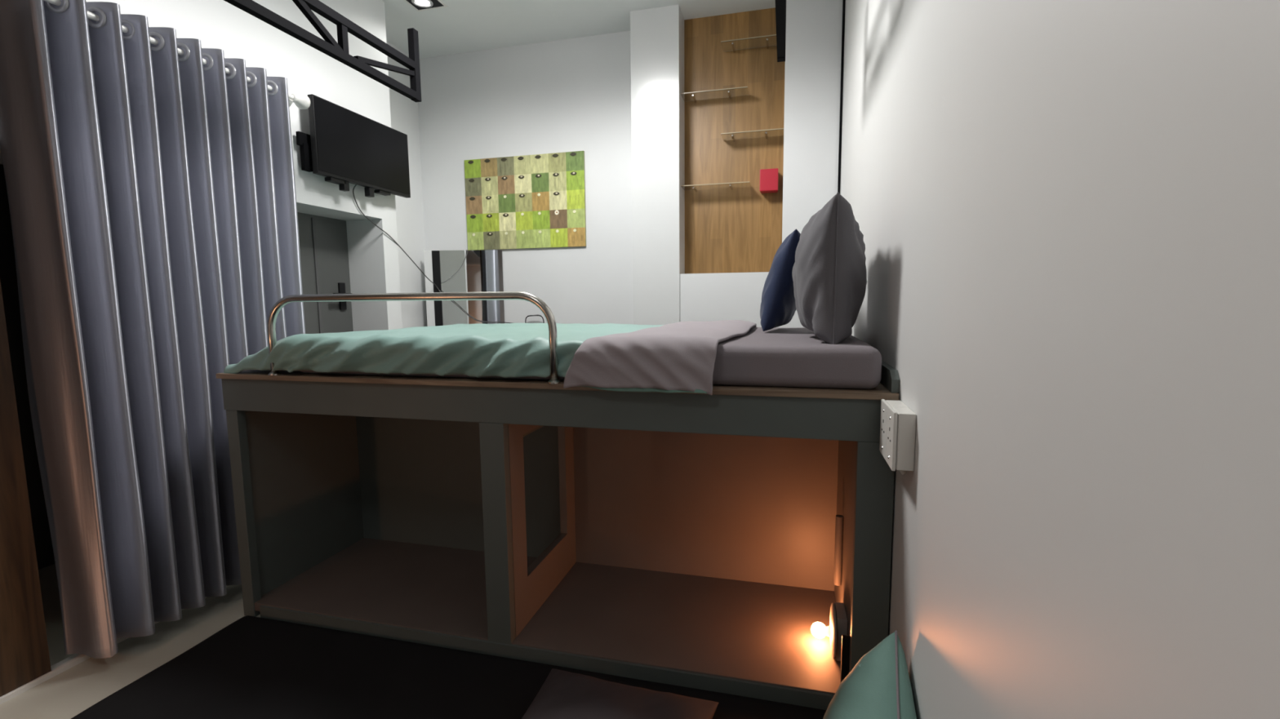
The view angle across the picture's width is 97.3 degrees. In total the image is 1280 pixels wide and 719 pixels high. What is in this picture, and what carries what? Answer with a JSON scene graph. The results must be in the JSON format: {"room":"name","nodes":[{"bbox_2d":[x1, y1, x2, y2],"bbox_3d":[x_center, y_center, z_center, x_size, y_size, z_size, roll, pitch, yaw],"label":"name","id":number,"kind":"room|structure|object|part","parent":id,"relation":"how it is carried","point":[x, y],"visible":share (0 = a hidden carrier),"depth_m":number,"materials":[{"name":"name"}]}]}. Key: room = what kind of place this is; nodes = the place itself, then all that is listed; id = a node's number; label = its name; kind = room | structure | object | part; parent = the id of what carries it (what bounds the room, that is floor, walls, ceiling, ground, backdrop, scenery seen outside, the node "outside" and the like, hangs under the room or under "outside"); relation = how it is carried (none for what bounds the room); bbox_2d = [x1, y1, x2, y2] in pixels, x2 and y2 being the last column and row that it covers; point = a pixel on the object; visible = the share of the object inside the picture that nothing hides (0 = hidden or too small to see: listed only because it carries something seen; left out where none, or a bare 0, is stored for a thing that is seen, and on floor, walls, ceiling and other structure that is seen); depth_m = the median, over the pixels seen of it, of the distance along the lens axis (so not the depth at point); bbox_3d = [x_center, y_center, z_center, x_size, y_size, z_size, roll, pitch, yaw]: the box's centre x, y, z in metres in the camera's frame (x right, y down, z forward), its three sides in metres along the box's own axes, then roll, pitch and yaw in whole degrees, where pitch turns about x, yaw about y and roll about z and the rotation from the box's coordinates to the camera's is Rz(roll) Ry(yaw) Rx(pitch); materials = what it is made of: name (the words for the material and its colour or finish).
{"room":"bedroom","nodes":[
{"label":"bedroom","id":0,"kind":"room"},
{"bbox_2d":[0,164,54,569],"bbox_3d":[-2.543,-0.402,1.695,0.100,2.570,4.500,1,6,14],"label":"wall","id":1,"kind":"structure","parent":0,"point":[8,277],"depth_m":2.16,"materials":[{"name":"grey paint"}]},
{"bbox_2d":[0,0,427,331],"bbox_3d":[-1.895,-0.391,1.528,0.400,2.570,4.500,1,6,14],"label":"wall","id":2,"kind":"structure","parent":0,"point":[377,264],"depth_m":2.71,"materials":[{"name":"white paint"}]},
{"bbox_2d":[0,280,51,697],"bbox_3d":[-1.801,-0.159,1.026,0.032,2.185,0.930,1,6,14],"label":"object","id":3,"kind":"structure","parent":2,"relation":"in","point":[24,657],"depth_m":1.51,"materials":[{"name":"brown wood"}]},
{"bbox_2d":[0,585,230,704],"bbox_3d":[-1.583,0.849,1.922,0.040,0.014,1.950,1,6,14],"label":"trim","id":4,"kind":"structure","parent":2,"relation":"attached to","point":[72,661],"depth_m":1.59,"materials":[{"name":"white"}]},
{"bbox_2d":[44,0,310,109],"bbox_3d":[-1.630,-0.908,1.392,0.161,0.123,1.879,1,6,14],"label":"curtain rod","id":5,"kind":"object","parent":2,"relation":"attached to","point":[301,100],"visible":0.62,"depth_m":2.02,"materials":[{"name":"white metal"}]},
{"bbox_2d":[0,0,306,658],"bbox_3d":[-1.505,-0.107,1.894,0.182,1.850,0.806,1,6,14],"label":"curtain","id":6,"kind":"object","parent":5,"relation":"hanging from","point":[151,188],"visible":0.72,"depth_m":1.67,"materials":[{"name":"grey fabric"}]},
{"bbox_2d":[297,212,353,333],"bbox_3d":[-1.668,0.060,2.479,0.102,1.465,1.147,1,6,14],"label":"door","id":7,"kind":"structure","parent":2,"relation":"in","point":[323,242],"depth_m":2.82,"materials":[{"name":"grey paint"}]},
{"bbox_3d":[-1.537,-0.324,2.882,0.062,0.140,0.130,1,6,14],"label":"handle","id":8,"kind":"part","parent":7,"relation":"part of","materials":[{"name":"black plastic"}]},
{"bbox_2d":[295,93,410,198],"bbox_3d":[-1.340,-0.967,2.675,0.082,0.366,0.655,1,6,14],"label":"television","id":9,"kind":"object","parent":2,"relation":"attached to","point":[344,146],"visible":1,"depth_m":2.59,"materials":[{"name":"black plastic"}]},
{"bbox_2d":[324,177,346,184],"bbox_3d":[-1.365,-0.801,2.525,0.035,0.018,0.090,1,6,14],"label":"speaker grille","id":10,"kind":"object","parent":9,"relation":"attached to","point":[338,180],"depth_m":2.51,"materials":[{"name":"black plastic"}]},
{"bbox_2d":[373,190,391,195],"bbox_3d":[-1.289,-0.835,2.819,0.035,0.015,0.080,1,6,14],"label":"speaker grille","id":11,"kind":"object","parent":9,"relation":"attached to","point":[386,193],"depth_m":2.81,"materials":[{"name":"black plastic"}]},
{"bbox_2d":[352,184,512,323],"bbox_3d":[-1.113,-0.528,3.129,0.568,0.720,0.947,1,6,14],"label":"power cable","id":12,"kind":"object","parent":9,"relation":"hanging from","point":[355,184],"visible":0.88,"depth_m":3.16,"materials":[{"name":"grey plastic"}]},
{"bbox_2d":[524,315,544,323],"bbox_3d":[-0.660,-0.236,3.525,0.132,0.089,0.010,1,6,14],"label":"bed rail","id":13,"kind":"object","parent":12,"relation":"attached to","point":[529,315],"visible":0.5,"depth_m":3.52,"materials":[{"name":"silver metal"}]},
{"bbox_2d":[0,564,835,718],"bbox_3d":[-0.971,0.953,1.438,3.320,0.100,4.700,1,6,14],"label":"floor","id":14,"kind":"structure","parent":0,"point":[65,695],"depth_m":1.67,"materials":[{"name":"beige tile"}]},
{"bbox_2d":[71,615,826,718],"bbox_3d":[-0.537,0.938,0.929,1.968,0.024,1.440,1,6,14],"label":"floor mat","id":15,"kind":"object","parent":14,"relation":"on","point":[252,668],"visible":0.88,"depth_m":1.51,"materials":[{"name":"black fabric"}]},
{"bbox_2d":[521,668,718,718],"bbox_3d":[-0.096,0.836,1.178,0.440,0.099,0.500,1,6,17],"label":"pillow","id":16,"kind":"object","parent":15,"relation":"on","point":[564,695],"visible":1,"depth_m":1.30,"materials":[{"name":"fabric"}]},
{"bbox_2d":[822,630,916,718],"bbox_3d":[0.425,0.807,1.066,0.184,0.470,0.554,1,6,14],"label":"pillow","id":17,"kind":"object","parent":15,"relation":"on","point":[878,686],"visible":1,"depth_m":1.09,"materials":[{"name":"teal fabric"}]},
{"bbox_2d":[215,291,899,710],"bbox_3d":[-0.250,0.294,2.042,2.005,1.065,0.998,1,6,14],"label":"bed","id":18,"kind":"object","parent":14,"relation":"on","point":[685,540],"visible":0.83,"depth_m":1.87,"materials":[{"name":"grey laminate"}]},
{"bbox_3d":[-1.302,0.508,1.855,0.045,0.700,0.030,1,6,14],"label":"post","id":19,"kind":"part","parent":18,"relation":"part of","materials":[{"name":"grey laminate"}]},
{"bbox_3d":[-1.189,0.380,2.320,0.030,0.753,0.949,1,6,14],"label":"panel","id":20,"kind":"part","parent":18,"relation":"part of","materials":[{"name":"grey laminate"}]},
{"bbox_3d":[-0.681,-0.067,1.613,0.950,0.246,0.022,1,6,14],"label":"guard rail","id":21,"kind":"part","parent":18,"relation":"part of","materials":[{"name":"silver metal"}]},
{"bbox_3d":[-0.712,0.385,2.228,0.939,0.753,0.020,1,6,14],"label":"panel","id":22,"kind":"part","parent":18,"relation":"part of","materials":[{"name":"grey laminate"}]},
{"bbox_3d":[-0.409,0.524,1.625,0.075,0.700,0.030,1,6,14],"label":"post","id":23,"kind":"part","parent":18,"relation":"part of","materials":[{"name":"grey laminate"}]},
{"bbox_3d":[-0.322,0.429,1.868,0.012,0.445,0.327,1,6,14],"label":"opening trim","id":24,"kind":"part","parent":18,"relation":"part of","materials":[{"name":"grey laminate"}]},
{"bbox_3d":[-0.320,0.421,1.863,0.026,0.753,0.494,1,6,14],"label":"divider panel","id":25,"kind":"part","parent":18,"relation":"part of","materials":[{"name":"grey laminate"}]},
{"bbox_2d":[254,537,840,694],"bbox_3d":[-0.318,0.810,1.894,1.884,0.028,0.526,1,6,14],"label":"shelf","id":26,"kind":"object","parent":18,"relation":"attached to","point":[729,634],"depth_m":1.79,"materials":[{"name":"laminate"}]},
{"bbox_2d":[299,327,881,389],"bbox_3d":[-0.136,-0.042,1.978,1.695,0.104,0.946,1,6,14],"label":"mattress","id":27,"kind":"object","parent":18,"relation":"on","point":[778,357],"visible":0.3,"depth_m":1.38,"materials":[{"name":"grey fabric"}]},
{"bbox_2d":[223,320,756,395],"bbox_3d":[-0.430,-0.050,2.029,1.616,0.146,1.020,1,6,14],"label":"quilt","id":28,"kind":"object","parent":27,"relation":"on","point":[680,357],"visible":0.99,"depth_m":1.56,"materials":[{"name":"teal fabric"}]},
{"bbox_2d":[760,229,800,331],"bbox_3d":[0.525,-0.275,2.006,0.168,0.330,0.365,2,7,25],"label":"pillow","id":29,"kind":"object","parent":27,"relation":"on","point":[778,306],"visible":0.74,"depth_m":1.87,"materials":[{"name":"blue fabric"}]},
{"bbox_2d":[791,191,866,344],"bbox_3d":[0.545,-0.247,1.635,0.199,0.379,0.504,1,6,14],"label":"pillow","id":30,"kind":"object","parent":27,"relation":"on","point":[829,273],"visible":0.99,"depth_m":1.43,"materials":[{"name":"grey fabric"}]},
{"bbox_3d":[0.200,0.402,1.993,0.944,0.753,0.020,1,6,14],"label":"panel","id":31,"kind":"part","parent":18,"relation":"part of","materials":[{"name":"grey laminate"}]},
{"bbox_2d":[811,515,849,682],"bbox_3d":[0.525,0.647,1.560,0.088,0.348,0.277,1,6,14],"label":"lamp","id":32,"kind":"object","parent":18,"relation":"on","point":[837,630],"visible":0.98,"depth_m":1.55,"materials":[{"name":"grey"}]},
{"bbox_3d":[0.513,0.777,1.616,0.043,0.043,0.043,1,6,14],"label":"bulb","id":33,"kind":"part","parent":32,"relation":"part of","materials":[{"name":"beige glass"}]},
{"bbox_2d":[826,626,830,637],"bbox_3d":[0.536,0.775,1.605,0.008,0.030,0.030,1,6,14],"label":"socket","id":34,"kind":"object","parent":32,"relation":"attached to","point":[828,628],"depth_m":1.60,"materials":[{"name":"white plastic"}]},
{"bbox_2d":[840,635,849,682],"bbox_3d":[0.526,0.768,1.438,0.022,0.127,0.016,1,6,14],"label":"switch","id":35,"kind":"object","parent":32,"relation":"attached to","point":[845,656],"depth_m":1.43,"materials":[{"name":"black plastic"}]},
{"bbox_3d":[0.663,0.413,1.844,0.027,0.753,0.949,1,6,14],"label":"panel","id":36,"kind":"part","parent":18,"relation":"part of","materials":[{"name":"grey laminate"}]},
{"bbox_3d":[0.564,0.541,1.376,0.083,0.700,0.030,1,6,14],"label":"post","id":37,"kind":"part","parent":18,"relation":"part of","materials":[{"name":"grey laminate"}]},
{"bbox_2d":[417,31,633,324],"bbox_3d":[-0.467,-0.621,3.533,3.200,2.570,0.120,1,6,14],"label":"wall","id":38,"kind":"structure","parent":0,"point":[571,95],"depth_m":3.44,"materials":[{"name":"paint"}]},
{"bbox_2d":[423,249,505,326],"bbox_3d":[-1.113,-0.017,3.632,0.499,1.360,0.015,0,6,2],"label":"mirror","id":39,"kind":"object","parent":38,"relation":"attached to","point":[469,270],"visible":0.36,"depth_m":3.58,"materials":[{"name":"clear glass"}]},
{"bbox_2d":[464,151,586,249],"bbox_3d":[-0.718,-0.973,3.487,0.799,0.560,0.018,1,6,14],"label":"picture","id":40,"kind":"object","parent":38,"relation":"attached to","point":[535,201],"visible":0.99,"depth_m":3.48,"materials":[{"name":"paint"}]},
{"bbox_2d":[630,4,684,324],"bbox_3d":[0.114,-0.593,3.215,0.264,2.570,0.210,1,6,14],"label":"column","id":41,"kind":"structure","parent":38,"relation":"attached to","point":[656,33],"depth_m":3.06,"materials":[{"name":"white paint"}]},
{"bbox_2d":[680,181,751,191],"bbox_3d":[0.419,-0.950,3.100,0.370,0.018,0.121,1,6,14],"label":"shelf","id":42,"kind":"object","parent":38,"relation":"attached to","point":[746,184],"visible":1,"depth_m":3.08,"materials":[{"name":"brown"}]},
{"bbox_2d":[684,7,785,273],"bbox_3d":[0.520,-1.179,3.132,0.544,1.394,0.038,1,6,14],"label":"wall panel","id":43,"kind":"object","parent":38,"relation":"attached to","point":[739,229],"depth_m":3.12,"materials":[{"name":"brown wood"}]},
{"bbox_2d":[680,86,748,102],"bbox_3d":[0.406,-1.432,3.050,0.354,0.018,0.121,1,6,14],"label":"shelf","id":44,"kind":"object","parent":43,"relation":"attached to","point":[743,91],"visible":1,"depth_m":3.04,"materials":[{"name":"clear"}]},
{"bbox_2d":[720,34,777,53],"bbox_3d":[0.599,-1.668,2.974,0.328,0.018,0.121,1,6,14],"label":"shelf","id":45,"kind":"object","parent":43,"relation":"attached to","point":[767,41],"visible":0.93,"depth_m":2.97,"materials":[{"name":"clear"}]},
{"bbox_2d":[720,128,783,142],"bbox_3d":[0.605,-1.204,3.024,0.326,0.018,0.121,1,6,14],"label":"shelf","id":46,"kind":"object","parent":43,"relation":"attached to","point":[780,131],"visible":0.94,"depth_m":3.01,"materials":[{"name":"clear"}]},
{"bbox_2d":[680,0,842,327],"bbox_3d":[0.637,-0.584,3.086,0.814,2.570,0.200,1,6,14],"label":"wall","id":47,"kind":"structure","parent":38,"relation":"attached to","point":[814,28],"depth_m":2.87,"materials":[{"name":"paint"}]},
{"bbox_2d":[760,168,777,193],"bbox_3d":[0.699,-0.965,3.046,0.096,0.114,0.083,1,6,14],"label":"box","id":48,"kind":"object","parent":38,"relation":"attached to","point":[768,177],"visible":1,"depth_m":3.01,"materials":[{"name":"red plastic"}]},
{"bbox_2d":[382,0,775,58],"bbox_3d":[-0.998,-1.702,1.152,3.320,0.100,4.700,1,6,14],"label":"ceiling","id":49,"kind":"structure","parent":0,"point":[463,26],"depth_m":3.08,"materials":[{"name":"paint"}]},
{"bbox_2d":[403,0,447,11],"bbox_3d":[-1.112,-1.828,2.874,0.178,0.014,0.178,1,6,14],"label":"recessed light","id":50,"kind":"object","parent":49,"relation":"in","point":[419,5],"visible":1,"depth_m":2.90,"materials":[{"name":"white"}]},
{"bbox_2d":[840,0,1279,718],"bbox_3d":[0.565,-0.347,0.897,0.120,2.570,4.700,1,6,14],"label":"wall","id":51,"kind":"structure","parent":0,"point":[1067,212],"depth_m":0.52,"materials":[{"name":"white paint"}]},
{"bbox_2d":[837,0,845,194],"bbox_3d":[1.035,-0.577,2.978,0.010,2.570,0.210,1,6,14],"label":"trim","id":52,"kind":"structure","parent":51,"relation":"attached to","point":[843,1],"depth_m":2.80,"materials":[{"name":"black metal"}]},
{"bbox_2d":[879,399,916,475],"bbox_3d":[0.554,0.174,1.216,0.046,0.152,0.160,1,6,14],"label":"outlet box","id":53,"kind":"object","parent":51,"relation":"attached to","point":[898,421],"visible":1,"depth_m":1.14,"materials":[{"name":"white plastic"}]},
{"bbox_3d":[0.546,0.155,1.255,0.008,0.122,0.084,1,6,14],"label":"plate","id":54,"kind":"part","parent":53,"relation":"part of","materials":[{"name":"white plastic"}]},
{"bbox_3d":[0.526,0.164,1.178,0.008,0.122,0.076,1,6,14],"label":"plate","id":55,"kind":"part","parent":53,"relation":"part of","materials":[{"name":"white plastic"}]},
{"bbox_3d":[-1.615,-0.131,-0.904,3.200,2.570,0.100,1,6,14],"label":"wall","id":56,"kind":"structure","parent":0,"visible":0},
{"bbox_2d":[223,0,421,102],"bbox_3d":[-1.369,-1.050,0.716,0.028,0.282,3.443,1,6,14],"label":"truss","id":57,"kind":"object","parent":56,"relation":"attached to","point":[329,46],"visible":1,"depth_m":1.97,"materials":[{"name":"black metal"}]},
{"bbox_3d":[-0.944,-1.231,2.357,0.028,0.282,0.032,1,6,14],"label":"post","id":58,"kind":"part","parent":57,"relation":"part of","materials":[{"name":"black metal"}]},
{"bbox_2d":[775,0,786,62],"bbox_3d":[0.076,-1.024,0.345,0.028,0.282,3.443,1,6,14],"label":"truss","id":59,"kind":"object","parent":56,"relation":"attached to","point":[780,5],"visible":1,"depth_m":1.79,"materials":[{"name":"black metal"}]},
{"bbox_3d":[0.501,-1.206,1.986,0.028,0.282,0.032,1,6,14],"label":"post","id":60,"kind":"part","parent":59,"relation":"part of","materials":[{"name":"black metal"}]}
]}

